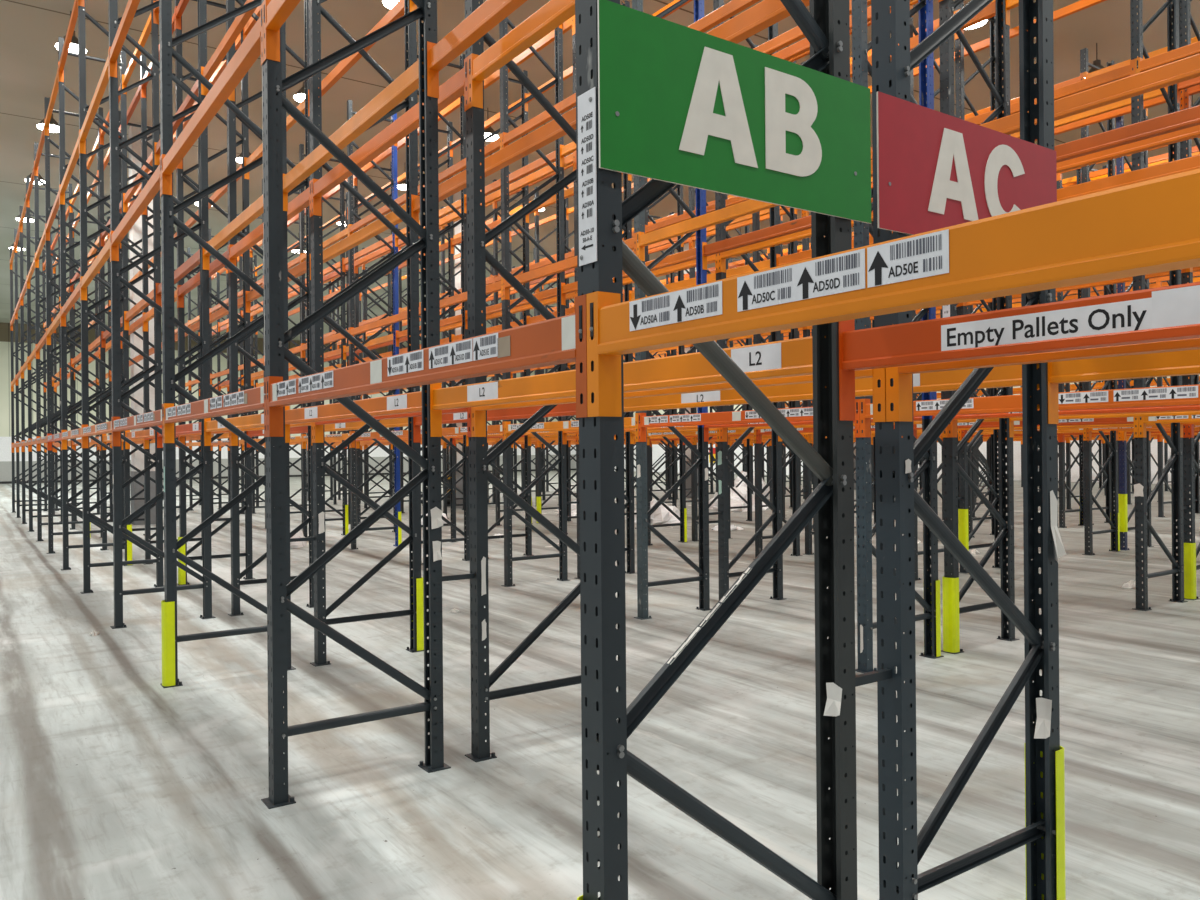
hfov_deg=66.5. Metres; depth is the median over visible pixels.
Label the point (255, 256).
upright
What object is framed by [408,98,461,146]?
crossbeam
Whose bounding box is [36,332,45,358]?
crossbeam
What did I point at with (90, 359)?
crossbeam
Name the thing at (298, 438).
crossbeam
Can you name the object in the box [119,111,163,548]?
upright
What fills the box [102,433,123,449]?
crossbeam
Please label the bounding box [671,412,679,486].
upright
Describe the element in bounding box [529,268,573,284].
crossbeam
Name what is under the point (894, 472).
upright
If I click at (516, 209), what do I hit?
crossbeam
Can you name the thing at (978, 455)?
upright
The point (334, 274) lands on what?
crossbeam
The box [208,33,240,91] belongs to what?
crossbeam
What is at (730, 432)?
crossbeam
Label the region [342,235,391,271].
crossbeam
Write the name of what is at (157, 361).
upright
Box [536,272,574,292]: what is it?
crossbeam
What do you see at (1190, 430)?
crossbeam
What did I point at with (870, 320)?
upright
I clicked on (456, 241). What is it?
crossbeam
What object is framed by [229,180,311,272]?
crossbeam
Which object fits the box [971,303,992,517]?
upright
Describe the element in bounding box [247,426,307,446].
crossbeam
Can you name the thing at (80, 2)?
lattice
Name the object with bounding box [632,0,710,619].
upright
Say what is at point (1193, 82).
crossbeam
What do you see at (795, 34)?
crossbeam
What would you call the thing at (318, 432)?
crossbeam
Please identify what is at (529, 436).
crossbeam
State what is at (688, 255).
crossbeam
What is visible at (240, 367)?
crossbeam
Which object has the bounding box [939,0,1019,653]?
upright
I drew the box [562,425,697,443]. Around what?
crossbeam
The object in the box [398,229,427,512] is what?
upright
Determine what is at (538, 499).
guard
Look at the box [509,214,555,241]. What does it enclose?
crossbeam
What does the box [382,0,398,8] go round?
lamp
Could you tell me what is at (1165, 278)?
crossbeam
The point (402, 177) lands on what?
crossbeam
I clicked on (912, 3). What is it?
crossbeam
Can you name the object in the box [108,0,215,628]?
upright
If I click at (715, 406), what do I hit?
upright
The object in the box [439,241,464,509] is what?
upright
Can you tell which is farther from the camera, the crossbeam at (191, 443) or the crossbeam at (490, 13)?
the crossbeam at (191, 443)
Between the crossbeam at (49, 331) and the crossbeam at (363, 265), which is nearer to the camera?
the crossbeam at (49, 331)
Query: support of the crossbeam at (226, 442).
attached to the upright at (240, 322)
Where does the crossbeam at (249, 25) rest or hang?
attached to the upright at (234, 348)
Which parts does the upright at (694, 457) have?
upright post, upright post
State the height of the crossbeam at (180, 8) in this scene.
0.294 m
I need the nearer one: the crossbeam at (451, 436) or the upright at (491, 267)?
the crossbeam at (451, 436)
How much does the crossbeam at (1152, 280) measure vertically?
0.294 m
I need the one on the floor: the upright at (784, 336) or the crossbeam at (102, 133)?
the upright at (784, 336)
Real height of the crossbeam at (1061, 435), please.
0.294 m
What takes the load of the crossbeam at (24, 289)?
attached to the upright at (22, 282)
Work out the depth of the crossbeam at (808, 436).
14.74 m
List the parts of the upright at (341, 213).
upright post, upright post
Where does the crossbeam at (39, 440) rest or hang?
attached to the upright at (48, 140)
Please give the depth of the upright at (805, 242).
14.77 m
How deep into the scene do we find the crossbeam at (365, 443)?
27.53 m
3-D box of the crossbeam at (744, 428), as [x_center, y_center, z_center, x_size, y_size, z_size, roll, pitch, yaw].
[1.221,-0.237,11.598,0.068,0.294,2.798,-1,0,-35]
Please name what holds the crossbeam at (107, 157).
attached to the upright at (129, 167)
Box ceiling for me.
[0,0,1199,346]
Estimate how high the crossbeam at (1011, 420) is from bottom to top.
0.294 m
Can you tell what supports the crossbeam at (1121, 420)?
attached to the upright at (1140, 489)
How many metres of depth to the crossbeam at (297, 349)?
18.82 m
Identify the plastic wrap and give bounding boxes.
[290,529,306,547]
[421,513,447,524]
[557,499,576,516]
[634,499,679,523]
[709,486,768,511]
[711,525,743,530]
[734,470,769,498]
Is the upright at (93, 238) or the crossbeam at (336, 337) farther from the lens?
the upright at (93, 238)
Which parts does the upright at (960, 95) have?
upright post, post guard, upright post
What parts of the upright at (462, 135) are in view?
upright post, upright post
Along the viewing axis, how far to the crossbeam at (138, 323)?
14.93 m
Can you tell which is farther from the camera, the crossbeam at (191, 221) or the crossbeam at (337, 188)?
the crossbeam at (337, 188)
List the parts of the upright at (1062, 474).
upright post, upright post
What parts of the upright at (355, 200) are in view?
upright post, upright post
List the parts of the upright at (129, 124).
upright post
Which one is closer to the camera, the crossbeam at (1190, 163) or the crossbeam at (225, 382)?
the crossbeam at (1190, 163)
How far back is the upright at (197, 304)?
30.42 m
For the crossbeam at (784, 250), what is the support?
attached to the upright at (715, 462)
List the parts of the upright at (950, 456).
upright post, post guard, foot plate, upright post, foot plate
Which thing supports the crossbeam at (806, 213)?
attached to the upright at (960, 95)
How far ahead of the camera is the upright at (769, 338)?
26.48 m
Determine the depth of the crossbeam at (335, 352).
19.53 m
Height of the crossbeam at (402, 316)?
0.294 m
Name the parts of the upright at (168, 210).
post guard, upright post, foot plate, upright post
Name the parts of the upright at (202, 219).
upright post, foot plate, upright post, foot plate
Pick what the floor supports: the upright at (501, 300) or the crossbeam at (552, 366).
the upright at (501, 300)
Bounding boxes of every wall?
[0,322,575,481]
[575,276,1199,483]
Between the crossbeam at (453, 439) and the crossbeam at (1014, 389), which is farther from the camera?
the crossbeam at (1014, 389)
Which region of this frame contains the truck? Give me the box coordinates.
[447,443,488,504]
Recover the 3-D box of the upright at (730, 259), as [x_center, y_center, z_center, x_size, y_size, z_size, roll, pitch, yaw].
[4.518,-2.298,29.277,0.961,7.950,0.140,-1,0,-35]
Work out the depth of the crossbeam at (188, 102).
10.57 m
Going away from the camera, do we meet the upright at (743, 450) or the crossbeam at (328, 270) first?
the crossbeam at (328, 270)
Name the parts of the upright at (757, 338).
upright post, upright post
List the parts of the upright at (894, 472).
upright post, upright post, post guard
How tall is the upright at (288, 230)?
7.950 m
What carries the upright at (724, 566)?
on the floor
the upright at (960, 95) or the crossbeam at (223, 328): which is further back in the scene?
the crossbeam at (223, 328)
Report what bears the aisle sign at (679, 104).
attached to the upright at (826, 24)
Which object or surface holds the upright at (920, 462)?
on the floor
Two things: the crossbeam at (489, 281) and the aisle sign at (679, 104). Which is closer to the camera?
the aisle sign at (679, 104)
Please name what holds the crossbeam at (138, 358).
attached to the upright at (93, 238)
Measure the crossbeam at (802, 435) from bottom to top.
0.294 m
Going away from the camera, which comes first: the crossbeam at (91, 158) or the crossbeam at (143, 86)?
the crossbeam at (143, 86)
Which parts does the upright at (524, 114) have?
upright post, upright post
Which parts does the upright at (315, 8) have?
upright post, foot plate, upright post, foot plate, post guard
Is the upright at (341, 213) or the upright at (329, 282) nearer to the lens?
the upright at (341, 213)
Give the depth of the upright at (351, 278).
16.46 m
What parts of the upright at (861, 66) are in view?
upright post, foot plate, upright post, upright post, foot plate, post guard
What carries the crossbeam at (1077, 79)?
attached to the upright at (941, 475)
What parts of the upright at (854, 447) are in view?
upright post, upright post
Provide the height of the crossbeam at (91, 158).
0.294 m
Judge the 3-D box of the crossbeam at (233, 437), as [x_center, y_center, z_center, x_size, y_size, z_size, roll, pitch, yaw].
[-3.100,-0.198,8.582,0.071,0.294,2.798,-1,0,-35]
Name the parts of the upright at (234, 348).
upright post, upright post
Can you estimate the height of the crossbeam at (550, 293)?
0.294 m
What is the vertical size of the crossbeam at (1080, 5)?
0.294 m
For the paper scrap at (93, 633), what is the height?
0.049 m
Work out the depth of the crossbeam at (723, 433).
9.81 m
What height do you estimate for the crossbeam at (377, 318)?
0.294 m
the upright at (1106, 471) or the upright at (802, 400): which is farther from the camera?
the upright at (802, 400)
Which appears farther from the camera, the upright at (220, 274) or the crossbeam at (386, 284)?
the crossbeam at (386, 284)
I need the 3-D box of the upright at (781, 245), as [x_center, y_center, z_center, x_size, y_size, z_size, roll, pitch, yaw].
[4.098,-2.294,22.155,0.961,7.950,0.140,-1,0,-35]
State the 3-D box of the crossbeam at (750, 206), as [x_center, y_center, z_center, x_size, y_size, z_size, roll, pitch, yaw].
[1.198,-2.074,8.179,0.071,0.294,2.798,-1,0,-35]
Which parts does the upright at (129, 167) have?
upright post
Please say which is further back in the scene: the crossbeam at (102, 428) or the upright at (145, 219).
the upright at (145, 219)
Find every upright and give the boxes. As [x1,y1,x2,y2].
[10,247,46,512]
[14,228,54,517]
[19,205,61,523]
[26,177,75,531]
[34,142,82,540]
[44,97,108,553]
[53,252,81,510]
[58,37,132,569]
[66,238,99,512]
[73,212,112,520]
[78,0,163,593]
[87,195,112,514]
[97,152,144,537]
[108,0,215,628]
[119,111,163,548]
[140,55,202,564]
[159,0,295,687]
[174,269,200,504]
[175,0,254,584]
[187,248,221,510]
[209,229,244,514]
[212,274,227,494]
[226,0,313,615]
[226,255,258,505]
[237,214,264,520]
[250,252,264,513]
[261,0,450,808]
[262,179,307,528]
[288,222,308,506]
[299,144,346,536]
[305,277,332,500]
[308,0,423,666]
[320,192,350,523]
[331,263,360,504]
[336,281,362,499]
[347,100,399,549]
[353,162,397,531]
[362,248,392,508]
[365,267,389,497]
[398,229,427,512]
[402,278,424,505]
[408,121,456,544]
[416,42,469,564]
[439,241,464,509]
[440,207,463,518]
[465,0,598,761]
[479,70,531,558]
[486,227,513,514]
[486,300,502,488]
[490,266,516,502]
[493,179,532,525]
[499,17,568,586]
[520,286,544,499]
[523,369,541,491]
[533,248,560,504]
[534,187,570,521]
[545,306,557,491]
[564,156,576,533]
[570,299,575,494]
[572,0,635,578]
[575,0,856,899]
[623,175,637,528]
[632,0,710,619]
[642,177,685,545]
[648,211,676,507]
[650,274,670,499]
[651,353,667,489]
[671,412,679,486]
[674,273,695,499]
[680,269,697,501]
[689,187,730,541]
[707,273,717,493]
[708,407,713,492]
[713,0,785,599]
[715,406,730,491]
[728,225,751,520]
[729,255,752,493]
[729,342,744,484]
[744,341,763,479]
[751,44,802,559]
[759,216,786,518]
[766,402,785,493]
[768,243,791,508]
[784,336,789,488]
[797,241,812,505]
[801,61,813,554]
[802,400,812,498]
[810,212,813,530]
[851,189,875,527]
[852,0,943,672]
[854,320,872,509]
[871,0,1065,899]
[872,396,873,502]
[910,6,951,580]
[916,393,922,489]
[928,116,963,540]
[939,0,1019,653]
[940,310,965,519]
[955,1,1000,572]
[966,302,996,537]
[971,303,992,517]
[973,309,989,504]
[975,308,988,494]
[977,388,987,488]
[978,396,986,484]
[1020,302,1031,486]
[1056,299,1065,509]
[1057,169,1083,527]
[1057,446,1057,486]
[1065,293,1080,509]
[1080,48,1118,554]
[1085,164,1110,524]
[1092,290,1101,487]
[1102,381,1113,487]
[1103,290,1118,495]
[1116,109,1153,549]
[1123,286,1134,493]
[1125,286,1141,504]
[1130,0,1187,610]
[1151,377,1157,501]
[1157,280,1176,517]
[1163,281,1170,490]
[1179,0,1199,599]
[1188,276,1199,513]
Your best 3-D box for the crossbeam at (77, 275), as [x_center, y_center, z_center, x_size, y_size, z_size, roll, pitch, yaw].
[-11.361,-3.781,19.912,0.068,0.294,2.798,-1,0,-35]
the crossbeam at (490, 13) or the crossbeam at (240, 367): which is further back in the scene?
the crossbeam at (240, 367)
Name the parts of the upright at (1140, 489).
upright post, upright post, foot plate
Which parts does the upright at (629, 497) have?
upright post, upright post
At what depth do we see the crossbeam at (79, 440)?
20.76 m
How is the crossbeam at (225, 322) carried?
attached to the upright at (219, 494)
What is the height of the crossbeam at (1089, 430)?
0.294 m
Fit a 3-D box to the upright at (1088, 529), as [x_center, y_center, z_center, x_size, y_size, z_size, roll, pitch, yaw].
[7.993,-2.329,14.629,0.961,7.950,0.140,-1,0,-35]
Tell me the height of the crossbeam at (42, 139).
0.294 m
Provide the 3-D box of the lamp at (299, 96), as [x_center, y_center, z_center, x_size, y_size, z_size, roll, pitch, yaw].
[-6.099,-7.627,18.985,0.514,0.700,0.514,-1,0,-35]
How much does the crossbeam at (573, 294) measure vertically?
0.294 m
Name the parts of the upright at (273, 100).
upright post, foot plate, upright post, foot plate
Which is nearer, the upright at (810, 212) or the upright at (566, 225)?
the upright at (810, 212)
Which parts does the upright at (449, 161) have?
upright post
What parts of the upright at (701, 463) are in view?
upright post, upright post, upright post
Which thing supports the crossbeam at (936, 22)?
attached to the upright at (757, 338)
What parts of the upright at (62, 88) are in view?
upright post, upright post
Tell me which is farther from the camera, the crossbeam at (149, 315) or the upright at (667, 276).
the upright at (667, 276)
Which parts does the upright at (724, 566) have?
upright post, upright post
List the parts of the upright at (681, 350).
upright post, upright post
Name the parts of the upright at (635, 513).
upright post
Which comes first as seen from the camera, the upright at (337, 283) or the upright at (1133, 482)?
the upright at (1133, 482)
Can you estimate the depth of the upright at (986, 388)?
36.80 m
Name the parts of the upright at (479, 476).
upright post, foot plate, upright post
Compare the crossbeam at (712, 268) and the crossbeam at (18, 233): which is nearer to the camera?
the crossbeam at (18, 233)
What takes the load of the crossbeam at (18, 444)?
attached to the upright at (16, 255)
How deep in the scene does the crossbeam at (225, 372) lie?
24.46 m
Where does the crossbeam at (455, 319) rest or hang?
attached to the upright at (351, 278)
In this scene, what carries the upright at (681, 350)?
on the floor
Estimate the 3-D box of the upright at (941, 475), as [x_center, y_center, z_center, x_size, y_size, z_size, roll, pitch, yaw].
[6.390,-2.315,16.926,0.961,7.950,0.140,-1,0,-35]
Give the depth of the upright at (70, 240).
20.69 m
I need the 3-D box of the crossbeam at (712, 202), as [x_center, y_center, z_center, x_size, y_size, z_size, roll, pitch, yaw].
[2.006,-5.731,22.424,0.068,0.294,2.798,-1,0,-35]
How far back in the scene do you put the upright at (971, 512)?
17.47 m
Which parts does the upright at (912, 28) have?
upright post, upright post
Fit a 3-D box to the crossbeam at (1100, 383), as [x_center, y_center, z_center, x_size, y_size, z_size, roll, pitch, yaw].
[16.537,-2.212,32.542,0.068,0.294,2.798,-1,0,-35]
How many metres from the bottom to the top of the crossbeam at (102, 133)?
0.294 m
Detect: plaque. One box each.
[578,87,596,265]
[943,305,949,317]
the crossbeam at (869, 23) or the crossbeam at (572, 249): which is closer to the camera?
the crossbeam at (869, 23)
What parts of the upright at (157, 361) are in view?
upright post, upright post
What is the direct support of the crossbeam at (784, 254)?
attached to the upright at (730, 259)
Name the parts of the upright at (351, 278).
upright post, upright post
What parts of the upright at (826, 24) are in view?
upright post, upright post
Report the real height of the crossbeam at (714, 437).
0.294 m
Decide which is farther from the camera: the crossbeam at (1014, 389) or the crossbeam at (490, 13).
the crossbeam at (1014, 389)
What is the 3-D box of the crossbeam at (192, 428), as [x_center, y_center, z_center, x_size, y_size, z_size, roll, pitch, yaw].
[-4.919,-0.182,10.728,0.068,0.294,2.798,-1,0,-35]
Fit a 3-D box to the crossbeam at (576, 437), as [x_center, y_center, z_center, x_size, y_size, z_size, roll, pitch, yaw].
[-1.076,-0.216,13.409,0.068,0.294,2.798,-1,0,-35]
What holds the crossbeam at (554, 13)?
attached to the upright at (479, 476)
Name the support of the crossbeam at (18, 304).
attached to the upright at (16, 255)
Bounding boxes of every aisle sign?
[597,0,870,223]
[876,91,1056,234]
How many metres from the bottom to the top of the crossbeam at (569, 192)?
0.294 m
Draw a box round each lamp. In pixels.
[9,240,25,250]
[15,198,34,221]
[24,169,44,184]
[36,97,58,131]
[54,11,86,53]
[236,152,250,162]
[292,233,305,252]
[293,81,306,101]
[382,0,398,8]
[398,179,405,189]
[484,108,498,140]
[966,20,987,28]
[1088,43,1104,72]
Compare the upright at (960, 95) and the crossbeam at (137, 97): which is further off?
the crossbeam at (137, 97)
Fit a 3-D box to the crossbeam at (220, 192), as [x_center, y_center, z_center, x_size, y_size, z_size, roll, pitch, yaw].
[-5.641,-3.832,13.661,0.068,0.294,2.798,-1,0,-35]
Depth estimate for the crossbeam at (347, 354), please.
20.20 m
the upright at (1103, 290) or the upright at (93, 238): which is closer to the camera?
the upright at (93, 238)
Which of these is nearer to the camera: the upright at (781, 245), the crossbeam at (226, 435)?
the crossbeam at (226, 435)
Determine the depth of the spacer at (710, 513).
9.88 m
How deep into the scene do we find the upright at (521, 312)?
31.31 m
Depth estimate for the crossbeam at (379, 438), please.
17.91 m
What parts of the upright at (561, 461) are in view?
upright post, upright post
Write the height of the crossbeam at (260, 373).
0.294 m
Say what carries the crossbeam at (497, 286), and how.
attached to the upright at (561, 461)
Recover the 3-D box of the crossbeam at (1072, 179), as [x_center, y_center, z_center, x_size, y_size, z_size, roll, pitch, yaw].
[9.530,-5.799,20.845,0.068,0.294,2.798,-1,0,-35]
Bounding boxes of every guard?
[127,524,131,564]
[178,537,185,584]
[343,505,348,534]
[396,511,401,544]
[536,497,540,522]
[682,508,686,541]
[1110,512,1119,550]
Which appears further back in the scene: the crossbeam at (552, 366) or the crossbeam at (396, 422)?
the crossbeam at (552, 366)
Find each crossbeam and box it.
[10,311,14,330]
[14,226,19,252]
[15,297,19,318]
[15,369,20,385]
[16,442,20,451]
[19,198,25,231]
[20,276,26,305]
[21,360,26,377]
[21,440,27,451]
[26,166,33,206]
[27,257,34,288]
[27,344,35,369]
[28,439,36,451]
[34,126,44,175]
[35,229,45,267]
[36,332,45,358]
[36,436,46,450]
[44,69,58,135]
[45,191,59,240]
[46,312,60,344]
[47,430,61,449]
[51,233,57,255]
[58,0,77,81]
[59,136,78,204]
[60,282,80,326]
[62,425,81,449]
[69,184,79,212]
[70,267,79,291]
[71,353,80,370]
[72,439,80,449]
[74,364,80,379]
[79,49,108,153]
[80,238,110,299]
[82,417,111,447]
[87,138,98,169]
[87,175,96,203]
[88,237,98,262]
[88,336,99,351]
[88,348,98,363]
[89,436,100,443]
[97,148,109,181]
[99,341,110,358]
[100,83,120,144]
[100,200,121,246]
[101,316,122,347]
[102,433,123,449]
[109,0,139,77]
[110,156,161,260]
[112,404,162,445]
[119,85,140,136]
[121,313,142,348]
[122,13,150,93]
[123,151,152,212]
[124,289,153,329]
[125,429,154,448]
[128,183,141,209]
[128,271,141,288]
[129,355,142,366]
[141,8,174,97]
[143,288,177,330]
[144,435,178,448]
[153,0,158,23]
[154,80,197,164]
[156,249,199,305]
[157,422,200,447]
[161,3,263,194]
[163,377,266,442]
[173,101,197,143]
[174,210,198,237]
[175,0,188,29]
[175,321,199,341]
[176,159,182,168]
[176,435,200,440]
[177,245,228,307]
[179,430,229,447]
[188,316,198,326]
[189,441,200,449]
[201,0,256,94]
[203,195,262,269]
[204,413,263,445]
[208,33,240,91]
[208,165,241,209]
[209,296,242,323]
[209,298,228,314]
[210,369,228,383]
[211,267,225,280]
[211,431,243,438]
[211,440,228,450]
[212,324,226,335]
[218,313,239,331]
[218,377,239,390]
[228,89,234,100]
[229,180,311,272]
[230,422,313,445]
[237,276,262,297]
[238,356,263,370]
[241,301,262,316]
[241,370,263,384]
[243,5,260,40]
[244,99,304,179]
[245,260,308,312]
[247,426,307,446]
[250,307,262,321]
[263,0,300,61]
[263,256,300,283]
[264,346,300,365]
[265,434,301,448]
[266,294,587,436]
[283,48,423,211]
[285,390,426,442]
[287,208,305,226]
[288,285,306,298]
[288,307,306,316]
[300,226,348,262]
[301,328,349,357]
[302,431,349,448]
[305,259,341,284]
[306,348,340,360]
[308,0,407,115]
[310,197,408,279]
[311,57,467,215]
[311,417,410,444]
[313,407,470,442]
[320,265,352,282]
[320,287,345,301]
[322,179,346,202]
[324,352,348,361]
[324,362,346,371]
[332,320,362,334]
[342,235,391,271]
[343,331,394,359]
[345,438,385,447]
[347,182,391,218]
[348,193,405,234]
[349,310,409,343]
[350,430,407,447]
[353,136,405,185]
[353,351,391,362]
[354,239,404,272]
[355,337,406,360]
[360,282,387,300]
[362,251,390,269]
[363,314,391,324]
[364,442,390,449]
[394,337,448,353]
[395,197,462,246]
[396,311,463,346]
[397,145,448,183]
[398,240,449,269]
[399,293,441,312]
[400,435,464,444]
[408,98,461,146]
[409,322,461,344]
[410,0,416,11]
[411,107,575,223]
[413,403,575,441]
[418,133,501,194]
[419,277,502,314]
[421,421,503,441]
[423,209,460,227]
[427,0,526,98]
[430,336,825,436]
[439,253,460,265]
[441,201,493,229]
[442,276,493,298]
[443,438,495,447]
[450,99,520,156]
[451,212,514,253]
[452,316,524,341]
[452,435,523,445]
[464,150,557,212]
[465,284,558,328]
[466,431,557,445]
[468,0,574,108]
[471,368,885,436]
[480,151,574,204]
[481,292,575,325]
[483,433,577,445]
[484,16,573,88]
[485,205,521,224]
[486,284,535,301]
[491,260,533,277]
[494,172,555,207]
[494,256,558,282]
[496,436,557,442]
[502,93,575,148]
[503,233,636,299]
[504,413,637,441]
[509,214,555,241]
[511,365,553,377]
[525,65,575,110]
[526,173,622,222]
[527,295,624,323]
[528,432,625,445]
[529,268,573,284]
[534,248,573,263]
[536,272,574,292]
[560,141,575,166]
[561,248,695,304]
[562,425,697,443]
[565,231,633,258]
[566,182,633,219]
[567,434,634,438]
[576,254,717,296]
[578,428,719,443]
[586,168,1199,416]
[624,363,1039,411]
[629,259,773,300]
[630,427,770,443]
[632,237,676,251]
[636,199,778,260]
[638,399,859,441]
[645,196,749,232]
[647,430,755,444]
[648,200,714,225]
[648,238,690,253]
[649,340,715,352]
[650,437,716,445]
[652,0,691,18]
[668,267,714,283]
[681,206,789,246]
[683,434,771,444]
[688,0,759,32]
[690,208,803,248]
[692,434,805,444]
[702,198,872,269]
[704,416,921,441]
[706,0,808,43]
[718,212,872,272]
[720,420,946,441]
[727,326,811,346]
[728,248,787,266]
[728,434,812,444]
[730,253,787,268]
[730,435,812,443]
[744,331,802,345]
[754,0,870,54]
[756,425,894,442]
[772,0,942,60]
[776,231,892,266]
[778,418,1005,440]
[788,12,890,61]
[804,183,872,216]
[806,430,960,442]
[839,282,1199,420]
[850,1,1002,77]
[850,19,938,64]
[852,298,996,322]
[860,384,1199,436]
[868,38,989,93]
[871,53,1199,176]
[886,338,1199,421]
[910,0,917,16]
[913,417,1137,438]
[932,405,1199,419]
[947,410,1199,436]
[957,423,1175,432]
[957,428,1085,440]
[961,424,1186,439]
[965,59,1134,124]
[965,73,1082,118]
[967,298,1020,308]
[968,431,1120,442]
[972,434,1059,441]
[973,298,1056,312]
[978,387,1021,392]
[1002,0,1105,38]
[1004,266,1199,298]
[1006,0,1018,25]
[1009,411,1199,436]
[1011,85,1172,138]
[1014,424,1199,429]
[1014,431,1146,436]
[1035,90,1183,140]
[1037,381,1104,389]
[1048,349,1199,423]
[1054,105,1199,162]
[1056,125,1199,172]
[1056,278,1157,296]
[1057,155,1199,200]
[1057,434,1158,441]
[1058,137,1199,180]
[1059,174,1079,184]
[1060,431,1198,441]
[1063,282,1168,300]
[1083,37,1197,79]
[1085,146,1198,178]
[1086,426,1199,440]
[1090,151,1199,180]
[1116,429,1199,439]
[1117,377,1188,384]
[1135,41,1199,73]
[1138,415,1199,437]
[1158,271,1199,287]
[1177,77,1199,103]
[1180,422,1199,437]
[1184,85,1199,108]
[1187,424,1193,437]
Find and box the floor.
[0,470,1199,899]
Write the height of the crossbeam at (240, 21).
0.294 m
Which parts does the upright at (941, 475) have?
upright post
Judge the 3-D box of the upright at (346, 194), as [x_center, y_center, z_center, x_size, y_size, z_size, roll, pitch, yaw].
[-6.355,-2.200,21.688,0.961,7.950,0.140,-1,0,-35]
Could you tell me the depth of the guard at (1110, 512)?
14.83 m
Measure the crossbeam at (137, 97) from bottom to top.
0.294 m
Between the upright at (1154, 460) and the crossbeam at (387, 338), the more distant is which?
the upright at (1154, 460)
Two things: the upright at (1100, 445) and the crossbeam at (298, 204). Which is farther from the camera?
the upright at (1100, 445)
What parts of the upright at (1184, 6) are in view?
upright post, post guard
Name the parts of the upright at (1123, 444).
upright post, post guard, upright post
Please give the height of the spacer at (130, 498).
0.026 m
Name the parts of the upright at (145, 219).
upright post, upright post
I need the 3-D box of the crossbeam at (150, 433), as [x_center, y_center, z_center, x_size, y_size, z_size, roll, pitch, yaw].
[-6.521,-0.167,13.024,0.068,0.294,2.798,-1,0,-35]
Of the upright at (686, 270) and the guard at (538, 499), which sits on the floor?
the upright at (686, 270)
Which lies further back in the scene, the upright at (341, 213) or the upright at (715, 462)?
the upright at (715, 462)
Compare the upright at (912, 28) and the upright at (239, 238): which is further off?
the upright at (239, 238)
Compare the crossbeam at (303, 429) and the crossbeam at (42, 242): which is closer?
the crossbeam at (303, 429)
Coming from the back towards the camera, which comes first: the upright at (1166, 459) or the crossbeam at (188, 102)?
the upright at (1166, 459)
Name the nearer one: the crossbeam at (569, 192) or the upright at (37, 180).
the crossbeam at (569, 192)
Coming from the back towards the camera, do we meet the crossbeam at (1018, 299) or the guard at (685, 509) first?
the crossbeam at (1018, 299)
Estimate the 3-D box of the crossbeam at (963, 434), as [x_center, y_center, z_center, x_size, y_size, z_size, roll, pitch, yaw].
[5.753,-0.278,11.346,0.068,0.294,2.798,-1,0,-35]
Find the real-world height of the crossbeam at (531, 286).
0.294 m
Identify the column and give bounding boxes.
[128,123,155,524]
[454,191,462,508]
[684,241,699,497]
[854,326,855,489]
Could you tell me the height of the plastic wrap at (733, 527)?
0.129 m
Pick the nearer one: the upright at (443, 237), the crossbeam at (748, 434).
the crossbeam at (748, 434)
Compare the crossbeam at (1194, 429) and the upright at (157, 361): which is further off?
the crossbeam at (1194, 429)
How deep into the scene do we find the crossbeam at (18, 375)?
24.58 m
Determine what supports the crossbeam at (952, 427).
attached to the upright
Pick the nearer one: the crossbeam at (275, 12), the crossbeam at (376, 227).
the crossbeam at (275, 12)
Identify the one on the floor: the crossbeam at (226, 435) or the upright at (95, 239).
the upright at (95, 239)
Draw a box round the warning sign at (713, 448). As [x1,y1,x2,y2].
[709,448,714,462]
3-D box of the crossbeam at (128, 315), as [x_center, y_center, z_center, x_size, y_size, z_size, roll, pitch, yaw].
[-6.537,-2.004,13.024,0.068,0.294,2.798,-1,0,-35]
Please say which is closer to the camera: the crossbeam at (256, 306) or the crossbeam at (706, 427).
the crossbeam at (706, 427)
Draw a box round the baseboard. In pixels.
[0,468,575,483]
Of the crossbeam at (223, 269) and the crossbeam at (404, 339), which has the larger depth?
the crossbeam at (223, 269)
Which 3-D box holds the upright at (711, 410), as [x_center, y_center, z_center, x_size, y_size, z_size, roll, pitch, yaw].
[4.025,-2.293,35.761,0.961,7.950,0.140,-1,0,-35]
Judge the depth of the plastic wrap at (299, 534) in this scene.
16.64 m
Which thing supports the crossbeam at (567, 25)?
attached to the upright at (524, 114)
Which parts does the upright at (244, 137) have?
upright post, upright post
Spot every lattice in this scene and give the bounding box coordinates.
[10,0,1199,451]
[11,0,1199,452]
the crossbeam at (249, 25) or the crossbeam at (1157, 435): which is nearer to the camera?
the crossbeam at (249, 25)
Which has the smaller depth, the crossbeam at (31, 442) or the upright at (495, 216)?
the crossbeam at (31, 442)
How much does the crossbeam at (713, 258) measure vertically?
0.294 m
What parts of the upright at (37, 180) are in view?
upright post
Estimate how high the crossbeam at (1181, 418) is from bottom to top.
0.294 m
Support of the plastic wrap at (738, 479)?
on the floor
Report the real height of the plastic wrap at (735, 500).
0.656 m
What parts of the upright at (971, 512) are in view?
upright post, upright post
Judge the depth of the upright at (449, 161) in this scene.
17.30 m
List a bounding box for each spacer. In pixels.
[130,498,144,499]
[216,518,231,520]
[290,537,314,541]
[442,573,473,580]
[709,512,720,514]
[855,669,891,686]
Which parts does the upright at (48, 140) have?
upright post, upright post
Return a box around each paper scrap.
[89,630,99,635]
[449,608,459,612]
[970,549,979,553]
[1122,580,1135,588]
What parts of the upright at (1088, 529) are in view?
upright post, upright post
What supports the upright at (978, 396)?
on the floor
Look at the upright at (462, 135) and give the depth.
14.35 m

